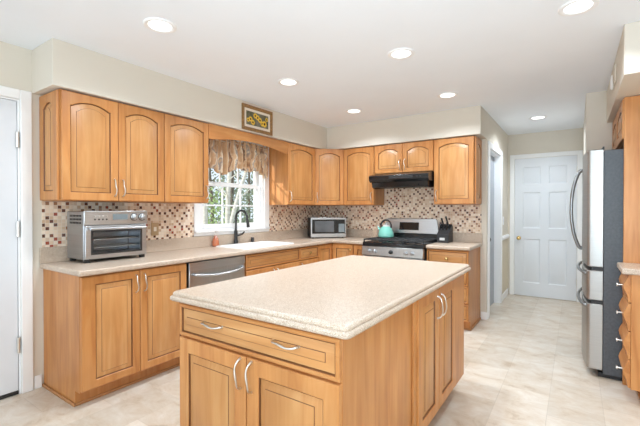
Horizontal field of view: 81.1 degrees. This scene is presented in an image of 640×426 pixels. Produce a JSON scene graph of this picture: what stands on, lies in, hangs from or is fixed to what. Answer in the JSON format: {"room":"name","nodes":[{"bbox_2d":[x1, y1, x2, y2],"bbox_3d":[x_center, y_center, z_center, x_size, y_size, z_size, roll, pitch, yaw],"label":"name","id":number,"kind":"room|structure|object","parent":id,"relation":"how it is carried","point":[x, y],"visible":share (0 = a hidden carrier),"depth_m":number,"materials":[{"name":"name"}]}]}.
{"room":"kitchen","nodes":[
{"label":"kitchen","id":0,"kind":"room"},
{"bbox_2d":[0,41,303,392],"bbox_3d":[-3.260,0.066,1.125,0.150,2.460,11.650,0,1,34],"label":"wall","id":1,"kind":"structure","parent":0,"point":[15,61],"depth_m":2.72,"materials":[{"name":"paint"}]},
{"bbox_2d":[0,85,33,399],"bbox_3d":[-2.438,0.210,2.311,0.170,2.153,1.051,0,1,34],"label":"door","id":2,"kind":"structure","parent":1,"relation":"in","point":[16,295],"depth_m":2.63,"materials":[{"name":"white wood"}]},
{"bbox_2d":[34,374,41,388],"bbox_3d":[-2.064,1.235,2.738,0.014,0.095,0.048,0,1,34],"label":"baseboard","id":3,"kind":"structure","parent":1,"relation":"attached to","point":[37,379],"depth_m":2.73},
{"bbox_2d":[39,89,163,202],"bbox_3d":[-1.683,-0.474,2.965,0.366,0.771,0.798,0,1,34],"label":"upper cabinet","id":4,"kind":"object","parent":1,"relation":"attached to","point":[92,149],"visible":1,"depth_m":2.77,"materials":[{"name":"brown wood"}]},
{"bbox_2d":[42,201,193,247],"bbox_3d":[-1.676,0.080,3.301,0.008,0.341,1.322,0,1,34],"label":"tile backsplash","id":5,"kind":"structure","parent":1,"relation":"attached to","point":[175,220],"depth_m":3.31,"materials":[{"name":"tile"}]},
{"bbox_2d":[151,223,158,235],"bbox_3d":[-1.539,0.150,3.485,0.009,0.120,0.076,0,1,34],"label":"wall outlet","id":6,"kind":"object","parent":5,"relation":"attached to","point":[154,226],"visible":1,"depth_m":3.48,"materials":[{"name":"beige plastic"}]},
{"bbox_2d":[160,113,208,203],"bbox_3d":[-1.324,-0.479,3.490,0.366,0.771,0.470,0,1,34],"label":"upper cabinet","id":7,"kind":"object","parent":1,"relation":"attached to","point":[185,140],"visible":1,"depth_m":3.38,"materials":[{"name":"brown wood"}]},
{"bbox_2d":[193,140,270,236],"bbox_3d":[-1.029,-0.333,4.345,0.194,1.141,1.136,0,1,34],"label":"window","id":8,"kind":"structure","parent":1,"relation":"in","point":[260,185],"depth_m":4.47,"materials":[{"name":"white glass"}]},
{"bbox_2d":[208,139,268,178],"bbox_3d":[-0.913,-0.621,4.263,0.131,0.408,0.970,0,1,34],"label":"curtain valance","id":9,"kind":"object","parent":8,"relation":"hanging from","point":[224,156],"visible":0.96,"depth_m":4.17,"materials":[{"name":"fabric"}]},
{"bbox_2d":[242,103,272,135],"bbox_3d":[-0.681,-1.021,4.107,0.021,0.270,0.469,0,1,34],"label":"framed picture","id":10,"kind":"object","parent":1,"relation":"attached to","point":[255,119],"visible":1,"depth_m":4.09,"materials":[{"name":"brown wood"}]},
{"bbox_2d":[246,110,267,128],"bbox_3d":[-0.686,-1.021,4.111,0.002,0.150,0.349,0,1,34],"label":"print","id":11,"kind":"object","parent":10,"relation":"attached to","point":[255,119],"depth_m":4.10,"materials":[{"name":"paper"}]},
{"bbox_2d":[32,38,486,148],"bbox_3d":[-0.057,-1.027,3.559,2.382,0.314,3.701,0,1,34],"label":"soffit","id":12,"kind":"structure","parent":1,"relation":"attached to","point":[56,64],"depth_m":3.47,"materials":[{"name":"paint"}]},
{"bbox_2d":[269,143,314,204],"bbox_3d":[-0.350,-0.490,4.915,0.366,0.771,0.576,0,1,34],"label":"upper cabinet","id":13,"kind":"object","parent":1,"relation":"attached to","point":[292,174],"visible":0.99,"depth_m":4.73,"materials":[{"name":"brown wood"}]},
{"bbox_2d":[208,123,287,153],"bbox_3d":[-0.741,-0.796,4.102,0.019,0.145,1.198,0,1,34],"label":"valance board","id":14,"kind":"object","parent":13,"relation":"attached to","point":[216,132],"visible":1,"depth_m":3.98,"materials":[{"name":"brown wood"}]},
{"bbox_2d":[268,205,320,231],"bbox_3d":[-0.326,0.064,5.275,0.008,0.341,1.186,0,1,34],"label":"tile backsplash","id":15,"kind":"structure","parent":1,"relation":"attached to","point":[281,217],"depth_m":5.15,"materials":[{"name":"tile"}]},
{"bbox_2d":[0,0,639,134],"bbox_3d":[-0.338,-1.237,0.782,5.350,0.150,14.400,0,1,34],"label":"ceiling","id":16,"kind":"structure","parent":0,"point":[517,60],"depth_m":2.67,"materials":[{"name":"paint"}]},
{"bbox_2d":[143,17,176,33],"bbox_3d":[-1.001,-1.169,2.338,0.196,0.010,0.196,0,1,34],"label":"recessed light","id":17,"kind":"object","parent":16,"relation":"in","point":[155,24],"visible":1,"depth_m":2.33,"materials":[{"name":"white plastic"}]},
{"bbox_2d":[278,78,298,85],"bbox_3d":[-0.284,-1.177,3.372,0.196,0.010,0.196,0,1,34],"label":"recessed light","id":18,"kind":"object","parent":16,"relation":"in","point":[285,81],"visible":1,"depth_m":3.36,"materials":[{"name":"white plastic"}]},
{"bbox_2d":[346,109,361,113],"bbox_3d":[0.397,-1.185,4.360,0.196,0.010,0.196,0,1,34],"label":"recessed light","id":19,"kind":"object","parent":16,"relation":"in","point":[351,111],"visible":1,"depth_m":4.37,"materials":[{"name":"white plastic"}]},
{"bbox_2d":[388,48,414,59],"bbox_3d":[0.599,-1.172,2.759,0.196,0.010,0.196,0,1,34],"label":"recessed light","id":20,"kind":"object","parent":16,"relation":"in","point":[399,53],"visible":1,"depth_m":2.75,"materials":[{"name":"white plastic"}]},
{"bbox_2d":[437,92,457,98],"bbox_3d":[1.280,-1.180,3.753,0.196,0.010,0.196,0,1,34],"label":"recessed light","id":21,"kind":"object","parent":16,"relation":"in","point":[444,95],"visible":1,"depth_m":3.75,"materials":[{"name":"white plastic"}]},
{"bbox_2d":[529,116,546,119],"bbox_3d":[2.722,-1.187,4.667,0.196,0.010,0.196,0,1,34],"label":"recessed light","id":22,"kind":"object","parent":16,"relation":"in","point":[534,117],"visible":1,"depth_m":4.65,"materials":[{"name":"white plastic"}]},
{"bbox_2d":[558,0,599,15],"bbox_3d":[1.465,-1.167,2.122,0.196,0.010,0.196,0,1,34],"label":"recessed light","id":23,"kind":"object","parent":16,"relation":"in","point":[574,7],"visible":1,"depth_m":2.13,"materials":[{"name":"white plastic"}]},
{"bbox_2d":[0,294,639,425],"bbox_3d":[-0.338,1.358,0.803,5.350,0.120,14.400,0,1,34],"label":"floor","id":24,"kind":"structure","parent":0,"point":[524,364],"depth_m":2.70,"materials":[{"name":"tile"}]},
{"bbox_2d":[42,263,185,406],"bbox_3d":[-1.562,0.845,2.915,0.634,0.873,0.816,0,1,34],"label":"base cabinet","id":25,"kind":"object","parent":24,"relation":"on","point":[104,334],"visible":0.93,"depth_m":2.64,"materials":[{"name":"brown wood"}]},
{"bbox_2d":[39,229,378,276],"bbox_3d":[-0.581,0.322,3.951,1.083,0.153,3.661,0,1,34],"label":"countertop","id":26,"kind":"structure","parent":25,"relation":"on","point":[159,252],"depth_m":3.51,"materials":[{"name":"stone"}]},
{"bbox_2d":[67,211,146,262],"bbox_3d":[-1.675,0.174,2.980,0.323,0.384,0.485,0,1,34],"label":"toaster oven","id":27,"kind":"object","parent":26,"relation":"on","point":[91,235],"visible":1,"depth_m":2.88,"materials":[{"name":"metal"}]},
{"bbox_2d":[93,248,133,252],"bbox_3d":[-1.693,0.310,2.993,0.239,0.010,0.445,0,1,34],"label":"tray","id":28,"kind":"object","parent":27,"relation":"on","point":[95,250],"depth_m":3.06,"materials":[{"name":"metal"}]},
{"bbox_2d":[212,231,218,246],"bbox_3d":[-1.119,0.273,4.012,0.069,0.169,0.070,0,0,-15],"label":"soap bottle","id":29,"kind":"object","parent":26,"relation":"on","point":[215,242],"visible":0.96,"depth_m":3.99,"materials":[{"name":"orange plastic"}]},
{"bbox_2d":[234,209,249,243],"bbox_3d":[-0.882,0.158,4.212,0.241,0.397,0.250,0,1,34],"label":"faucet","id":30,"kind":"object","parent":26,"relation":"on","point":[236,234],"visible":0.98,"depth_m":4.25,"materials":[{"name":"black metal"}]},
{"bbox_2d":[216,241,293,248],"bbox_3d":[-0.704,0.439,4.159,0.474,0.187,0.806,0,1,34],"label":"sink","id":31,"kind":"object","parent":26,"relation":"in","point":[250,245],"visible":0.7,"depth_m":4.29,"materials":[{"name":"white ceramic"}]},
{"bbox_2d":[308,217,345,237],"bbox_3d":[0.090,0.205,5.314,0.500,0.286,0.330,0,0,-11],"label":"microwave","id":32,"kind":"object","parent":26,"relation":"on","point":[317,226],"visible":0.98,"depth_m":5.16,"materials":[{"name":"metal"}]},
{"bbox_2d":[186,255,244,287],"bbox_3d":[-1.123,0.843,3.515,0.647,0.868,0.659,0,1,34],"label":"dishwasher","id":33,"kind":"object","parent":24,"relation":"on","point":[198,273],"visible":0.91,"depth_m":3.32,"materials":[{"name":"metal"}]},
{"bbox_2d":[243,248,299,276],"bbox_3d":[-0.709,0.835,4.162,0.634,0.873,0.863,0,1,34],"label":"base cabinet","id":34,"kind":"object","parent":24,"relation":"on","point":[256,263],"visible":0.27,"depth_m":3.95,"materials":[{"name":"brown wood"}]},
{"bbox_2d":[298,245,318,264],"bbox_3d":[-0.356,0.831,4.678,0.634,0.873,0.383,0,1,34],"label":"base cabinet","id":35,"kind":"object","parent":24,"relation":"on","point":[308,254],"visible":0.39,"depth_m":4.51,"materials":[{"name":"brown wood"}]},
{"bbox_2d":[179,274,463,425],"bbox_3d":[0.181,0.853,2.241,0.976,0.868,1.732,0,1,34],"label":"kitchen island","id":36,"kind":"object","parent":24,"relation":"on","point":[235,370],"visible":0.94,"depth_m":1.63,"materials":[{"name":"brown wood"}]},
{"bbox_2d":[170,255,470,339],"bbox_3d":[0.183,0.395,2.259,1.002,0.046,1.785,0,1,34],"label":"island countertop","id":37,"kind":"structure","parent":36,"relation":"on","point":[342,297],"depth_m":1.79,"materials":[{"name":"stone"}]},
{"bbox_2d":[317,243,353,261],"bbox_3d":[0.124,0.827,5.137,0.910,0.873,0.910,0,1,34],"label":"base cabinet","id":38,"kind":"object","parent":24,"relation":"on","point":[328,251],"visible":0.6,"depth_m":4.84,"materials":[{"name":"brown wood"}]},
{"bbox_2d":[354,244,362,255],"bbox_3d":[0.660,0.829,4.958,0.168,0.873,0.600,0,1,34],"label":"base cabinet","id":39,"kind":"object","parent":24,"relation":"on","point":[357,247],"visible":0.12,"depth_m":4.72,"materials":[{"name":"brown wood"}]},
{"bbox_2d":[362,218,438,260],"bbox_3d":[1.002,0.671,4.623,0.764,1.194,0.723,0,1,34],"label":"gas range","id":40,"kind":"object","parent":24,"relation":"on","point":[411,237],"visible":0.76,"depth_m":4.54,"materials":[{"name":"metal"}]},
{"bbox_2d":[377,219,393,237],"bbox_3d":[0.855,0.196,4.841,0.205,0.234,0.205,0,0,-11],"label":"tea kettle","id":41,"kind":"object","parent":40,"relation":"on","point":[385,231],"visible":1,"depth_m":4.78,"materials":[{"name":"metal"}]},
{"bbox_2d":[362,255,423,260],"bbox_3d":[0.842,0.794,4.389,0.758,0.552,0.046,0,1,34],"label":"oven","id":42,"kind":"object","parent":40,"relation":"in","point":[385,256],"depth_m":4.32,"materials":[{"name":"metal"}]},
{"bbox_2d":[363,240,436,248],"bbox_3d":[1.020,0.375,4.646,0.764,0.048,0.650,0,1,34],"label":"cooktop","id":43,"kind":"object","parent":40,"relation":"in","point":[372,244],"depth_m":4.41,"materials":[{"name":"black metal"}]},
{"bbox_2d":[427,247,480,330],"bbox_3d":[1.555,0.834,4.330,0.466,0.873,0.628,0,1,34],"label":"base cabinet","id":44,"kind":"object","parent":24,"relation":"on","point":[472,317],"visible":0.41,"depth_m":4.11,"materials":[{"name":"brown wood"}]},
{"bbox_2d":[426,232,482,250],"bbox_3d":[1.558,0.319,4.322,0.479,0.153,0.634,0,1,34],"label":"countertop","id":45,"kind":"structure","parent":44,"relation":"on","point":[461,241],"depth_m":4.36,"materials":[{"name":"stone"}]},
{"bbox_2d":[437,224,452,242],"bbox_3d":[1.511,0.244,4.526,0.140,0.220,0.192,0,1,34],"label":"knife block","id":46,"kind":"object","parent":45,"relation":"on","point":[445,235],"visible":0.91,"depth_m":4.48,"materials":[{"name":"black wood"}]},
{"bbox_2d":[569,147,623,380],"bbox_3d":[2.622,0.382,3.135,0.885,1.791,0.905,0,1,34],"label":"refrigerator","id":47,"kind":"object","parent":24,"relation":"on","point":[602,172],"visible":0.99,"depth_m":2.89,"materials":[{"name":"metal"}]},
{"bbox_2d":[612,95,639,384],"bbox_3d":[2.780,0.210,3.019,0.610,2.141,0.975,0,1,34],"label":"tall cabinet","id":48,"kind":"object","parent":24,"relation":"on","point":[626,123],"visible":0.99,"depth_m":2.76,"materials":[{"name":"brown wood"}]},
{"bbox_2d":[616,273,639,399],"bbox_3d":[2.382,0.848,2.497,0.650,0.873,0.333,0,1,34],"label":"base cabinet","id":49,"kind":"object","parent":24,"relation":"on","point":[629,305],"visible":0.98,"depth_m":2.51,"materials":[{"name":"brown wood"}]},
{"bbox_2d":[617,262,639,274],"bbox_3d":[2.388,0.391,2.473,0.640,0.040,0.368,0,1,34],"label":"countertop","id":50,"kind":"structure","parent":49,"relation":"on","point":[625,268],"depth_m":2.52,"materials":[{"name":"stone"}]},
{"bbox_2d":[355,113,488,316],"bbox_3d":[1.022,0.034,5.144,2.382,2.460,0.120,0,1,34],"label":"wall","id":51,"kind":"structure","parent":0,"point":[484,209],"depth_m":4.44,"materials":[{"name":"paint"}]},
{"bbox_2d":[304,149,354,205],"bbox_3d":[0.083,-0.493,5.330,0.611,0.771,0.621,0,1,34],"label":"upper cabinet","id":52,"kind":"object","parent":51,"relation":"attached to","point":[329,163],"visible":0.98,"depth_m":5.10,"materials":[{"name":"brown wood"}]},
{"bbox_2d":[344,146,383,204],"bbox_3d":[0.596,-0.492,5.133,0.461,0.771,0.366,0,1,34],"label":"upper cabinet","id":53,"kind":"object","parent":51,"relation":"attached to","point":[359,163],"visible":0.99,"depth_m":5.01,"materials":[{"name":"brown wood"}]},
{"bbox_2d":[321,187,481,232],"bbox_3d":[0.966,-0.130,5.103,2.316,0.732,0.008,0,1,34],"label":"tile backsplash","id":54,"kind":"structure","parent":51,"relation":"attached to","point":[418,203],"depth_m":4.96,"materials":[{"name":"tile"}]},
{"bbox_2d":[375,140,433,173],"bbox_3d":[1.110,-0.689,4.781,0.773,0.372,0.366,0,1,34],"label":"upper cabinet","id":55,"kind":"object","parent":51,"relation":"attached to","point":[411,156],"visible":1,"depth_m":4.64,"materials":[{"name":"brown wood"}]},
{"bbox_2d":[369,171,433,188],"bbox_3d":[1.069,-0.403,4.723,0.765,0.196,0.493,0,1,34],"label":"range hood","id":56,"kind":"object","parent":55,"relation":"attached to","point":[410,179],"visible":0.81,"depth_m":4.52,"materials":[{"name":"black metal"}]},
{"bbox_2d":[389,175,412,178],"bbox_3d":[0.970,-0.435,4.495,0.300,0.028,0.004,0,1,34],"label":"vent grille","id":57,"kind":"object","parent":56,"relation":"attached to","point":[390,176],"depth_m":4.49,"materials":[{"name":"black metal"}]},
{"bbox_2d":[434,136,481,204],"bbox_3d":[1.627,-0.486,4.428,0.470,0.771,0.366,0,1,34],"label":"upper cabinet","id":58,"kind":"object","parent":51,"relation":"attached to","point":[458,160],"visible":1,"depth_m":4.30,"materials":[{"name":"brown wood"}]},
{"bbox_2d":[481,312,486,319],"bbox_3d":[1.948,1.222,4.439,0.074,0.095,0.014,0,1,34],"label":"baseboard","id":59,"kind":"structure","parent":51,"relation":"attached to","point":[483,314],"depth_m":4.43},
{"bbox_2d":[489,115,507,291],"bbox_3d":[2.427,0.033,5.196,0.120,2.460,1.551,0,1,34],"label":"wall","id":60,"kind":"structure","parent":0,"point":[498,137],"depth_m":5.45,"materials":[{"name":"paint"}]},
{"bbox_2d":[487,141,502,318],"bbox_3d":[2.237,0.201,4.902,0.138,2.130,0.990,0,1,34],"label":"door","id":61,"kind":"structure","parent":60,"relation":"in","point":[495,162],"depth_m":5.21,"materials":[{"name":"white wood"}]},
{"bbox_2d":[502,238,507,293],"bbox_3d":[2.737,0.780,5.547,0.002,0.771,0.631,0,1,34],"label":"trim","id":62,"kind":"structure","parent":60,"relation":"attached to","point":[504,242],"depth_m":5.55,"materials":[{"name":"paint"}]},
{"bbox_2d":[502,288,507,300],"bbox_3d":[2.738,1.213,5.541,0.014,0.095,0.617,0,1,34],"label":"baseboard","id":63,"kind":"structure","parent":60,"relation":"attached to","point":[505,293],"depth_m":5.52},
{"bbox_2d":[502,234,508,240],"bbox_3d":[2.747,0.362,5.536,0.026,0.067,0.630,0,1,34],"label":"trim","id":64,"kind":"structure","parent":60,"relation":"attached to","point":[506,236],"depth_m":5.50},
{"bbox_2d":[508,128,582,301],"bbox_3d":[3.690,0.032,5.344,2.038,2.460,0.120,0,1,34],"label":"wall","id":65,"kind":"structure","parent":0,"point":[569,139],"depth_m":5.55,"materials":[{"name":"paint"}]},
{"bbox_2d":[509,150,582,301],"bbox_3d":[3.296,0.187,5.494,0.918,2.147,0.079,0,1,34],"label":"door","id":66,"kind":"structure","parent":65,"relation":"in","point":[545,255],"depth_m":5.51,"materials":[{"name":"white wood"}]},
{"bbox_2d":[583,91,612,155],"bbox_3d":[3.507,0.041,4.260,0.817,2.460,1.876,0,1,34],"label":"wall","id":67,"kind":"structure","parent":0,"point":[597,133],"depth_m":3.66,"materials":[{"name":"paint"}]},
{"bbox_2d":[610,75,612,89],"bbox_3d":[2.357,-1.054,3.023,0.018,0.116,0.116,0,1,34],"label":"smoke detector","id":68,"kind":"object","parent":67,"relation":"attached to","point":[611,77],"visible":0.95,"depth_m":2.99,"materials":[{"name":"white plastic"}]},
{"bbox_2d":[613,64,615,85],"bbox_3d":[2.224,-1.038,2.823,0.012,0.120,0.160,0,1,34],"label":"air vent","id":69,"kind":"object","parent":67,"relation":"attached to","point":[614,69],"visible":1,"depth_m":2.78,"materials":[{"name":"paint"}]},
{"bbox_2d":[607,21,639,122],"bbox_3d":[2.603,-1.021,2.786,0.655,0.314,1.565,0,1,34],"label":"trim","id":70,"kind":"structure","parent":67,"relation":"attached to","point":[627,60],"depth_m":2.41,"materials":[{"name":"paint"}]},
{"label":"outside","id":71,"kind":"structure","parent":0,"visible":0},
{"bbox_3d":[-13.748,1.610,21.242,39.840,0.250,70.000,0,1,34],"label":"ground","id":72,"kind":"structure","parent":71,"visible":0},
{"bbox_2d":[203,148,208,223],"bbox_3d":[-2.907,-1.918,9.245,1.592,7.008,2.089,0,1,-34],"label":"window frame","id":73,"kind":"structure","parent":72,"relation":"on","point":[205,208],"depth_m":9.34,"materials":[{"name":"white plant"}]},
{"bbox_2d":[209,168,218,220],"bbox_3d":[-4.945,-2.054,16.309,1.596,7.165,1.566,0,1,34],"label":"tree","id":74,"kind":"object","parent":72,"relation":"on","point":[210,179],"visible":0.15,"depth_m":16.00,"materials":[{"name":"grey plant"}]},
{"bbox_2d":[207,187,231,223],"bbox_3d":[-3.591,0.286,11.841,1.992,2.551,1.676,0,1,34],"label":"shrub","id":75,"kind":"object","parent":72,"relation":"on","point":[214,200],"visible":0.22,"depth_m":11.83,"materials":[{"name":"green plant"}]},
{"bbox_2d":[208,147,240,222],"bbox_3d":[-2.374,-1.917,9.026,1.622,7.005,1.744,0,1,34],"label":"birch tree","id":76,"kind":"object","parent":72,"relation":"on","point":[227,208],"visible":0.15,"depth_m":8.94,"materials":[{"name":"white plant"}]},
{"bbox_2d":[225,172,235,222],"bbox_3d":[-4.100,-2.243,17.090,1.155,7.525,2.051,0,1,-33],"label":"tree","id":77,"kind":"object","parent":72,"relation":"on","point":[233,172],"visible":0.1,"depth_m":17.24,"materials":[{"name":"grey plant"}]},
{"bbox_2d":[208,169,253,223],"bbox_3d":[-5.265,-0.891,21.922,3.573,4.741,5.437,0,1,34],"label":"shrub","id":78,"kind":"object","parent":72,"relation":"on","point":[222,176],"visible":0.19,"depth_m":21.64,"materials":[{"name":"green plant"}]},
{"bbox_2d":[223,188,253,222],"bbox_3d":[-2.678,0.249,13.547,1.827,2.597,1.515,0,1,34],"label":"shrub","id":79,"kind":"object","parent":72,"relation":"on","point":[248,194],"visible":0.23,"depth_m":13.51,"materials":[{"name":"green plant"}]},
{"bbox_2d":[231,170,245,211],"bbox_3d":[-3.664,-1.972,16.127,1.937,7.009,1.355,0,1,34],"label":"tree","id":80,"kind":"object","parent":72,"relation":"on","point":[232,192],"visible":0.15,"depth_m":16.31,"materials":[{"name":"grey plant"}]},
{"bbox_2d":[230,171,249,222],"bbox_3d":[-1.647,-1.924,10.376,2.850,7.026,1.842,0,1,-29],"label":"birch tree","id":81,"kind":"object","parent":72,"relation":"on","point":[237,198],"visible":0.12,"depth_m":9.57,"materials":[{"name":"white plant"}]},
{"bbox_2d":[234,170,251,221],"bbox_3d":[-3.314,-2.064,17.217,1.821,7.172,1.686,0,0,18],"label":"tree","id":82,"kind":"object","parent":72,"relation":"on","point":[248,180],"visible":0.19,"depth_m":17.53,"materials":[{"name":"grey plant"}]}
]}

